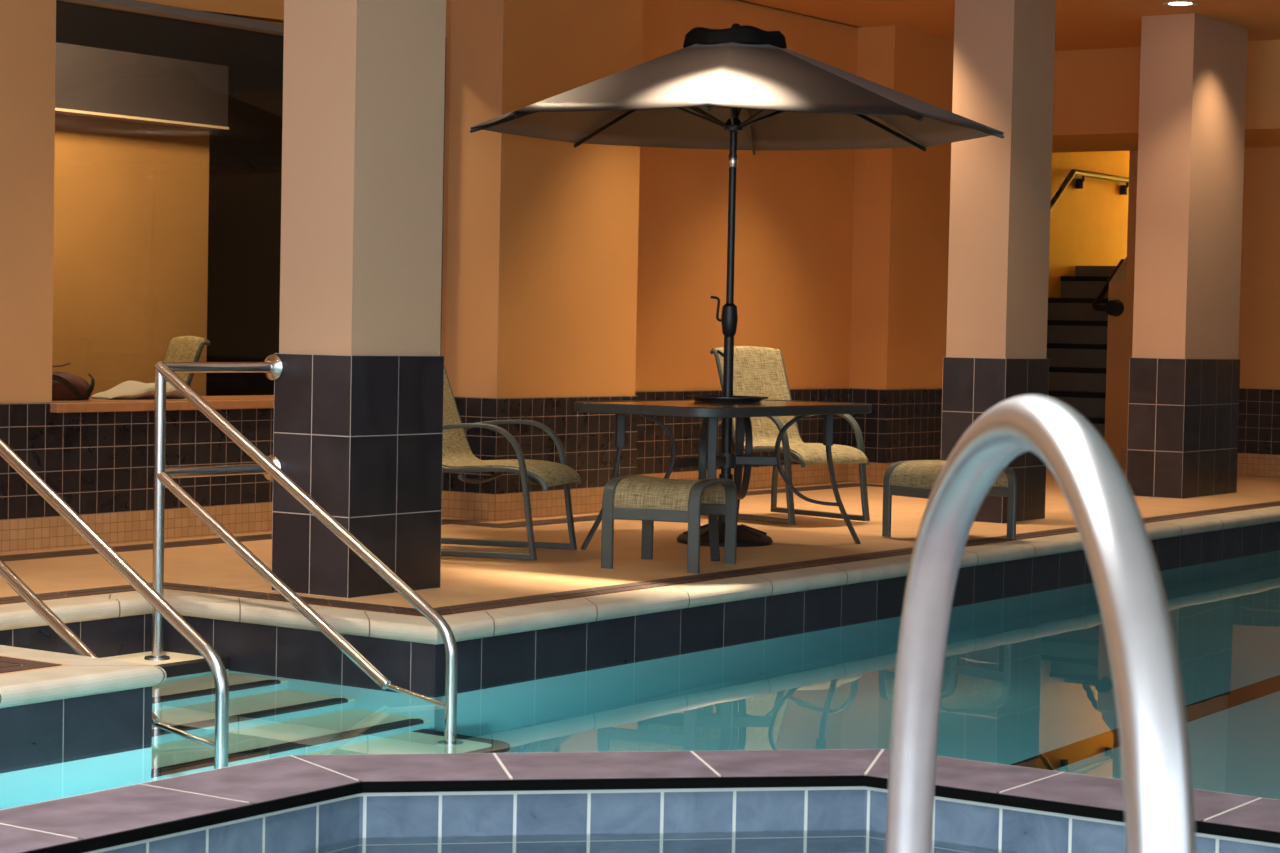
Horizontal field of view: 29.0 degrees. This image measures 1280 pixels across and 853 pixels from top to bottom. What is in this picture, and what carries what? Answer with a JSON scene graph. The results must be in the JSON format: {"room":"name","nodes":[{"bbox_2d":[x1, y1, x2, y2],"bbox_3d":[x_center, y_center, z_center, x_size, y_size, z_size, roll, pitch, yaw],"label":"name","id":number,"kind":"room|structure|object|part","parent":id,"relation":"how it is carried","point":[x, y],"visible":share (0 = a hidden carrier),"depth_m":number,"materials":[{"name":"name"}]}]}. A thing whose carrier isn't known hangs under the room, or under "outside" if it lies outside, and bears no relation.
{"room":"indoor swimming pool","nodes":[
{"label":"indoor swimming pool","id":0,"kind":"room"},
{"bbox_2d":[52,42,228,396],"bbox_3d":[-3.933,-0.818,12.886,0.310,2.560,4.720,3,3,35],"label":"wall","id":1,"kind":"structure","parent":0,"point":[132,130],"depth_m":14.25,"materials":[{"name":"paint"}]},
{"bbox_2d":[162,336,209,385],"bbox_3d":[-2.695,-0.002,12.921,0.814,0.955,0.612,0,3,-29],"label":"sling chair","id":2,"kind":"object","parent":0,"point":[182,348],"visible":0.16,"depth_m":12.96,"materials":[{"name":"fabric"}]},
{"bbox_3d":[-2.583,-0.136,12.695,0.775,0.625,0.025,0,3,-29],"label":"sling rail","id":3,"kind":"part","parent":2,"relation":"part of","materials":[{"name":"grey metal"}]},
{"bbox_2d":[0,0,450,402],"bbox_3d":[-5.462,-0.948,7.235,0.160,3.200,15.500,3,3,35],"label":"wall","id":4,"kind":"structure","parent":0,"point":[27,27],"depth_m":11.05,"materials":[{"name":"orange paint"}]},
{"bbox_2d":[58,0,446,352],"bbox_3d":[-1.898,-0.924,12.311,0.120,2.300,2.740,3,3,35],"label":"window frame","id":5,"kind":"structure","parent":4,"relation":"in","point":[134,6],"depth_m":11.88,"materials":[{"name":"brown"}]},
{"bbox_2d":[0,388,941,519],"bbox_3d":[-3.493,0.186,9.854,0.562,0.518,22.000,3,3,35],"label":"wainscot","id":6,"kind":"structure","parent":4,"relation":"attached to","point":[96,462],"depth_m":12.39,"materials":[{"name":"tile"}]},
{"bbox_2d":[271,0,445,598],"bbox_3d":[-1.087,-0.956,9.709,0.396,3.200,0.555,3,3,35],"label":"pillar","id":7,"kind":"structure","parent":0,"point":[359,393],"depth_m":9.54,"materials":[{"name":"beige paint"}]},
{"bbox_2d":[144,354,457,706],"bbox_3d":[-1.052,0.664,8.988,1.495,1.822,0.656,3,3,35],"label":"pool handrail","id":8,"kind":"object","parent":7,"relation":"attached to","point":[270,466],"visible":0.96,"depth_m":8.95,"materials":[{"name":"silver metal"}]},
{"bbox_3d":[-1.778,0.322,9.143,0.041,1.080,0.041,3,3,35],"label":"post","id":9,"kind":"part","parent":8,"relation":"part of","materials":[{"name":"silver metal"}]},
{"bbox_3d":[-1.603,0.168,9.385,0.041,0.041,0.604,3,3,35],"label":"wall rail","id":10,"kind":"part","parent":8,"relation":"part of","materials":[{"name":"silver metal"}]},
{"bbox_3d":[-1.595,-0.224,9.370,0.041,0.041,0.604,3,3,35],"label":"wall rail","id":11,"kind":"part","parent":8,"relation":"part of","materials":[{"name":"silver metal"}]},
{"bbox_3d":[-1.324,0.534,8.833,1.134,0.707,0.039,3,3,35],"label":"rail","id":12,"kind":"part","parent":8,"relation":"part of","materials":[{"name":"silver metal"}]},
{"bbox_3d":[-0.757,0.921,8.449,0.289,0.065,0.018,3,3,35],"label":"connecting rod","id":13,"kind":"part","parent":8,"relation":"part of","materials":[{"name":"silver metal"}]},
{"bbox_2d":[56,0,856,489],"bbox_3d":[-2.606,-1.187,14.804,3.780,3.400,9.600,3,3,35],"label":"wall","id":14,"kind":"structure","parent":0,"point":[245,159],"depth_m":17.56,"materials":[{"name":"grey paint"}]},
{"bbox_2d":[50,395,273,412],"bbox_3d":[-2.070,-0.121,12.426,0.550,0.044,2.740,3,3,35],"label":"window sill","id":15,"kind":"structure","parent":14,"relation":"attached to","point":[263,401],"depth_m":11.72,"materials":[{"name":"brown wood"}]},
{"bbox_2d":[52,363,94,399],"bbox_3d":[-2.719,-0.213,11.603,0.252,0.174,0.397,3,3,35],"label":"sports bag","id":16,"kind":"object","parent":15,"relation":"on","point":[65,386],"visible":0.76,"depth_m":11.54,"materials":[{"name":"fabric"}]},
{"bbox_3d":[-2.723,-0.270,11.578,0.019,0.058,0.154,3,3,35],"label":"cord","id":17,"kind":"part","parent":16,"relation":"part of","materials":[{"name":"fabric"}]},
{"bbox_2d":[90,381,184,399],"bbox_3d":[-2.441,-0.178,12.001,0.240,0.088,0.480,3,3,35],"label":"towel","id":18,"kind":"object","parent":15,"relation":"on","point":[127,390],"visible":0.82,"depth_m":11.90,"materials":[{"name":"beige fabric"}]},
{"bbox_2d":[0,462,892,552],"bbox_3d":[-3.499,0.517,9.867,0.564,0.146,22.000,3,3,35],"label":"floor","id":19,"kind":"structure","parent":14,"relation":"attached to","point":[27,534],"depth_m":12.32,"materials":[{"name":"beige tile"}]},
{"bbox_2d":[445,0,505,397],"bbox_3d":[-0.925,-1.100,13.458,0.520,3.200,0.140,3,3,35],"label":"wall","id":20,"kind":"structure","parent":0,"point":[478,27],"depth_m":13.35,"materials":[{"name":"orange paint"}]},
{"bbox_2d":[0,465,1279,674],"bbox_3d":[-2.098,0.756,10.666,4.275,0.343,24.900,3,3,35],"label":"floor","id":21,"kind":"structure","parent":0,"point":[463,580],"depth_m":11.56,"materials":[{"name":"beige stone"}]},
{"bbox_2d":[440,353,581,560],"bbox_3d":[-0.719,0.099,11.374,0.814,0.955,0.612,2,2,17],"label":"sling chair","id":22,"kind":"object","parent":21,"relation":"on","point":[458,457],"visible":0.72,"depth_m":11.30,"materials":[{"name":"fabric"}]},
{"bbox_3d":[-0.830,0.569,11.125,0.754,0.028,0.036,2,2,17],"label":"rail","id":23,"kind":"part","parent":22,"relation":"part of","materials":[{"name":"grey metal"}]},
{"bbox_3d":[-0.751,0.286,11.092,0.614,0.603,0.042,2,2,17],"label":"arm","id":24,"kind":"part","parent":22,"relation":"part of"},
{"bbox_3d":[-0.775,-0.037,11.131,0.775,0.625,0.025,2,2,17],"label":"sling rail","id":25,"kind":"part","parent":22,"relation":"part of","materials":[{"name":"grey metal"}]},
{"bbox_3d":[-0.666,0.551,11.671,0.754,0.028,0.036,2,2,17],"label":"rail","id":26,"kind":"part","parent":22,"relation":"part of","materials":[{"name":"grey metal"}]},
{"bbox_3d":[-0.634,-0.053,11.600,0.775,0.625,0.025,2,2,17],"label":"sling rail","id":27,"kind":"part","parent":22,"relation":"part of","materials":[{"name":"grey metal"}]},
{"bbox_3d":[-0.587,0.268,11.638,0.614,0.603,0.042,2,2,17],"label":"arm","id":28,"kind":"part","parent":22,"relation":"part of"},
{"bbox_2d":[0,501,1279,672],"bbox_3d":[1.097,0.564,12.888,1.520,0.002,17.600,3,3,35],"label":"tiles","id":29,"kind":"object","parent":21,"relation":"on","point":[18,664],"visible":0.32,"depth_m":9.69,"materials":[{"name":"brown tile"}]},
{"bbox_2d":[601,475,736,573],"bbox_3d":[0.135,0.423,10.987,0.452,0.394,0.526,2,2,20],"label":"footstool","id":30,"kind":"object","parent":21,"relation":"on","point":[648,499],"visible":1,"depth_m":10.81,"materials":[{"name":"fabric"}]},
{"bbox_3d":[-0.052,0.417,11.057,0.052,0.394,0.526,2,2,20],"label":"leg frame","id":31,"kind":"part","parent":30,"relation":"part of","materials":[{"name":"grey metal"}]},
{"bbox_3d":[0.322,0.430,10.917,0.052,0.394,0.526,2,2,20],"label":"leg frame","id":32,"kind":"part","parent":30,"relation":"part of","materials":[{"name":"grey metal"}]},
{"bbox_2d":[574,399,871,560],"bbox_3d":[0.417,0.237,12.025,0.880,0.704,1.540,3,3,35],"label":"patio table","id":33,"kind":"object","parent":21,"relation":"on","point":[710,411],"visible":0.88,"depth_m":11.77,"materials":[{"name":"grey metal"}]},
{"bbox_3d":[-0.176,0.260,11.721,0.198,0.659,0.044,1,2,-13],"label":"leg","id":34,"kind":"part","parent":33,"relation":"part of","materials":[{"name":"grey metal"}]},
{"bbox_3d":[0.339,0.284,11.364,0.044,0.659,0.198,1,2,-8],"label":"leg","id":35,"kind":"part","parent":33,"relation":"part of","materials":[{"name":"grey metal"}]},
{"bbox_2d":[687,395,767,402],"bbox_3d":[0.434,-0.137,12.235,0.400,0.026,0.400,3,3,35],"label":"tray","id":36,"kind":"object","parent":33,"relation":"on","point":[703,398],"visible":0.99,"depth_m":12.10,"materials":[{"name":"black metal"}]},
{"bbox_3d":[0.494,0.235,12.687,0.044,0.659,0.198,1,2,-8],"label":"leg","id":37,"kind":"part","parent":33,"relation":"part of","materials":[{"name":"grey metal"}]},
{"bbox_3d":[1.009,0.260,12.330,0.198,0.659,0.044,1,2,-13],"label":"leg","id":38,"kind":"part","parent":33,"relation":"part of","materials":[{"name":"grey metal"}]},
{"bbox_2d":[470,23,1003,546],"bbox_3d":[0.446,-0.699,12.213,2.520,2.553,2.521,3,3,35],"label":"patio umbrella","id":39,"kind":"object","parent":21,"relation":"on","point":[737,87],"visible":0.92,"depth_m":12.07,"materials":[{"name":"grey fabric"}]},
{"bbox_3d":[0.395,-0.581,12.217,0.096,0.128,0.013,1,2,0],"label":"crank handle","id":40,"kind":"part","parent":39,"relation":"part of","materials":[{"name":"black metal"}]},
{"bbox_2d":[698,346,869,524],"bbox_3d":[0.820,0.036,13.775,0.612,0.955,0.814,-1,3,-40],"label":"sling chair","id":41,"kind":"object","parent":21,"relation":"on","point":[757,371],"visible":0.71,"depth_m":13.85,"materials":[{"name":"fabric"}]},
{"bbox_3d":[0.580,0.500,13.624,0.036,0.028,0.754,-1,3,-40],"label":"rail","id":42,"kind":"part","parent":41,"relation":"part of","materials":[{"name":"grey metal"}]},
{"bbox_3d":[0.635,0.217,13.555,0.042,0.603,0.614,-1,3,-40],"label":"arm","id":43,"kind":"part","parent":41,"relation":"part of"},
{"bbox_3d":[0.643,-0.106,13.602,0.025,0.625,0.775,-1,3,-40],"label":"sling rail","id":44,"kind":"part","parent":41,"relation":"part of","materials":[{"name":"grey metal"}]},
{"bbox_3d":[0.825,0.222,14.212,0.036,0.548,0.171,-1,3,-40],"label":"leg","id":45,"kind":"part","parent":41,"relation":"part of","materials":[{"name":"grey metal"}]},
{"bbox_3d":[1.015,0.494,13.992,0.036,0.028,0.754,-1,3,-40],"label":"rail","id":46,"kind":"part","parent":41,"relation":"part of","materials":[{"name":"grey metal"}]},
{"bbox_3d":[1.017,-0.110,13.918,0.025,0.625,0.775,-1,3,-40],"label":"sling rail","id":47,"kind":"part","parent":41,"relation":"part of","materials":[{"name":"grey metal"}]},
{"bbox_3d":[1.070,0.212,13.923,0.042,0.603,0.614,-1,3,-40],"label":"arm","id":48,"kind":"part","parent":41,"relation":"part of"},
{"bbox_2d":[882,460,1016,539],"bbox_3d":[1.604,0.381,12.812,0.526,0.394,0.452,0,3,-36],"label":"footstool","id":49,"kind":"object","parent":21,"relation":"on","point":[909,478],"visible":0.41,"depth_m":12.78,"materials":[{"name":"fabric"}]},
{"bbox_3d":[1.487,0.373,12.974,0.526,0.394,0.052,0,3,-36],"label":"leg frame","id":50,"kind":"part","parent":49,"relation":"part of","materials":[{"name":"grey metal"}]},
{"bbox_3d":[1.721,0.390,12.649,0.526,0.394,0.052,0,3,-36],"label":"leg frame","id":51,"kind":"part","parent":49,"relation":"part of","materials":[{"name":"grey metal"}]},
{"bbox_2d":[1046,266,1115,439],"bbox_3d":[5.026,-0.623,23.207,1.500,1.724,6.120,3,3,35],"label":"flight","id":52,"kind":"object","parent":21,"relation":"on","point":[1076,332],"visible":0.09,"depth_m":21.93,"materials":[{"name":"black"}]},
{"bbox_2d":[0,522,1279,769],"bbox_3d":[4.780,1.372,10.352,9.820,1.136,17.600,3,3,35],"label":"wall","id":53,"kind":"structure","parent":0,"point":[34,733],"depth_m":9.20,"materials":[{"name":"tile"}]},
{"bbox_2d":[0,506,1279,707],"bbox_3d":[1.263,0.606,12.774,1.555,0.065,17.600,3,3,35],"label":"pool coping","id":54,"kind":"object","parent":53,"relation":"on","point":[86,676],"visible":0.77,"depth_m":9.18},
{"bbox_2d":[85,786,1279,852],"bbox_3d":[0.193,1.389,4.381,2.890,0.984,2.890,3,3,35],"label":"wall","id":55,"kind":"structure","parent":0,"point":[616,811],"depth_m":5.72,"materials":[{"name":"blue tile"}]},
{"bbox_2d":[298,830,1015,852],"bbox_3d":[0.192,1.422,4.382,2.910,0.818,2.910,3,3,35],"label":"water","id":56,"kind":"object","parent":55,"relation":"in","point":[806,841],"visible":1,"depth_m":5.67,"materials":[{"name":"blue liquid"}]},
{"bbox_2d":[499,0,953,397],"bbox_3d":[0.813,-1.172,16.207,0.801,3.200,6.600,3,3,35],"label":"wall","id":57,"kind":"structure","parent":0,"point":[614,257],"depth_m":15.86,"materials":[{"name":"orange paint"}]},
{"bbox_2d":[941,0,1055,523],"bbox_3d":[2.060,-1.067,14.168,0.396,3.200,0.555,3,3,35],"label":"pillar","id":58,"kind":"structure","parent":0,"point":[1004,50],"depth_m":13.97,"materials":[{"name":"beige paint"}]},
{"bbox_2d":[737,0,1279,50],"bbox_3d":[3.180,-2.524,8.504,15.050,0.200,27.700,3,3,35],"label":"ceiling","id":59,"kind":"structure","parent":0,"point":[1079,24],"depth_m":16.51,"materials":[{"name":"paint"}]},
{"bbox_2d":[1162,1,1197,5],"bbox_3d":[3.451,-2.701,15.799,0.230,0.005,0.230,3,3,35],"label":"recessed light","id":60,"kind":"object","parent":59,"relation":"in","point":[1170,3],"visible":1,"depth_m":15.79,"materials":[{"name":"beige"}]},
{"bbox_2d":[1048,151,1129,297],"bbox_3d":[6.147,-1.989,21.920,5.000,4.600,8.900,3,3,35],"label":"wall","id":61,"kind":"structure","parent":0,"point":[1089,224],"depth_m":23.24,"materials":[{"name":"yellow paint"}]},
{"bbox_2d":[1050,169,1128,210],"bbox_3d":[4.189,-1.849,23.150,0.100,1.069,3.616,3,3,35],"label":"stair handrail","id":62,"kind":"object","parent":61,"relation":"attached to","point":[1079,182],"visible":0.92,"depth_m":22.97,"materials":[{"name":"black metal"}]},
{"bbox_2d":[1104,256,1126,465],"bbox_3d":[5.110,-1.931,21.789,0.150,4.453,4.300,3,3,35],"label":"wall","id":63,"kind":"structure","parent":0,"point":[1114,367],"depth_m":20.08,"materials":[{"name":"orange paint"}]},
{"bbox_2d":[1092,259,1123,316],"bbox_3d":[3.935,-1.139,20.264,0.264,0.483,0.604,3,3,35],"label":"stair handrail","id":64,"kind":"object","parent":63,"relation":"attached to","point":[1115,307],"visible":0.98,"depth_m":20.05,"materials":[{"name":"black metal"}]},
{"bbox_2d":[1052,40,1279,152],"bbox_3d":[8.248,-2.300,16.011,14.850,0.630,1.600,3,3,35],"label":"wall","id":65,"kind":"structure","parent":0,"point":[1096,94],"depth_m":18.36,"materials":[{"name":"orange paint"}]},
{"bbox_2d":[1126,13,1247,498],"bbox_3d":[3.735,-1.137,16.829,0.396,3.200,0.975,3,3,35],"label":"pillar","id":66,"kind":"structure","parent":0,"point":[1184,368],"depth_m":16.49,"materials":[{"name":"beige paint"}]},
{"bbox_2d":[1121,147,1279,447],"bbox_3d":[9.412,-1.002,16.331,13.200,3.200,0.200,3,3,35],"label":"wall","id":67,"kind":"structure","parent":0,"point":[1259,315],"depth_m":19.38,"materials":[{"name":"orange paint"}]},
{"bbox_2d":[1120,448,1279,476],"bbox_3d":[9.320,0.513,16.303,13.200,0.170,0.014,3,3,35],"label":"baseboard","id":68,"kind":"structure","parent":67,"relation":"attached to","point":[1247,464],"depth_m":19.41,"materials":[{"name":"beige tile"}]},
{"bbox_2d":[1238,388,1279,454],"bbox_3d":[9.451,0.179,16.205,12.900,0.510,0.012,3,3,35],"label":"wainscot","id":69,"kind":"structure","parent":67,"relation":"attached to","point":[1259,409],"depth_m":19.38,"materials":[{"name":"tile"}]},
{"bbox_3d":[-1.872,1.115,1.680,14.900,0.340,10.380,3,3,35],"label":"floor","id":70,"kind":"structure","parent":0,"visible":0},
{"bbox_2d":[0,749,1279,852],"bbox_3d":[0.200,1.052,4.368,3.600,0.340,3.600,3,3,35],"label":"coping","id":71,"kind":"object","parent":70,"relation":"on","point":[93,821],"visible":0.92,"depth_m":5.73,"materials":[{"name":"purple tile"}]},
{"bbox_2d":[885,394,1195,852],"bbox_3d":[0.335,0.746,2.150,0.120,1.549,0.922,1,2,-4],"label":"grab rail","id":72,"kind":"object","parent":71,"relation":"attached to","point":[1145,668],"visible":1,"depth_m":1.93,"materials":[{"name":"silver metal"}]},
{"bbox_3d":[4.776,1.990,10.371,10.000,0.100,17.800,3,3,35],"label":"floor","id":73,"kind":"structure","parent":0,"visible":0},
{"bbox_2d":[103,651,228,676],"bbox_3d":[-1.495,1.392,8.359,1.790,0.998,1.350,3,3,35],"label":"step","id":74,"kind":"structure","parent":73,"relation":"on","point":[178,663],"depth_m":9.09,"materials":[{"name":"beige tile"}]},
{"bbox_2d":[0,438,228,748],"bbox_3d":[-2.041,0.696,8.002,1.995,1.795,0.096,3,3,35],"label":"pool handrail","id":75,"kind":"object","parent":74,"relation":"attached to","point":[27,473],"visible":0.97,"depth_m":7.71,"materials":[{"name":"silver metal"}]},
{"bbox_3d":[-1.948,0.557,7.934,1.134,0.707,0.039,3,3,35],"label":"rail","id":76,"kind":"part","parent":75,"relation":"part of","materials":[{"name":"silver metal"}]},
{"bbox_3d":[-1.381,0.944,7.550,0.289,0.065,0.018,3,3,35],"label":"connecting rod","id":77,"kind":"part","parent":75,"relation":"part of","materials":[{"name":"silver metal"}]},
{"bbox_2d":[0,550,1279,809],"bbox_3d":[4.778,1.485,10.357,9.860,1.010,17.640,3,3,35],"label":"pool water","id":78,"kind":"object","parent":73,"relation":"on","point":[1027,681],"visible":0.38,"depth_m":8.53,"materials":[{"name":"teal liquid"}]}
]}

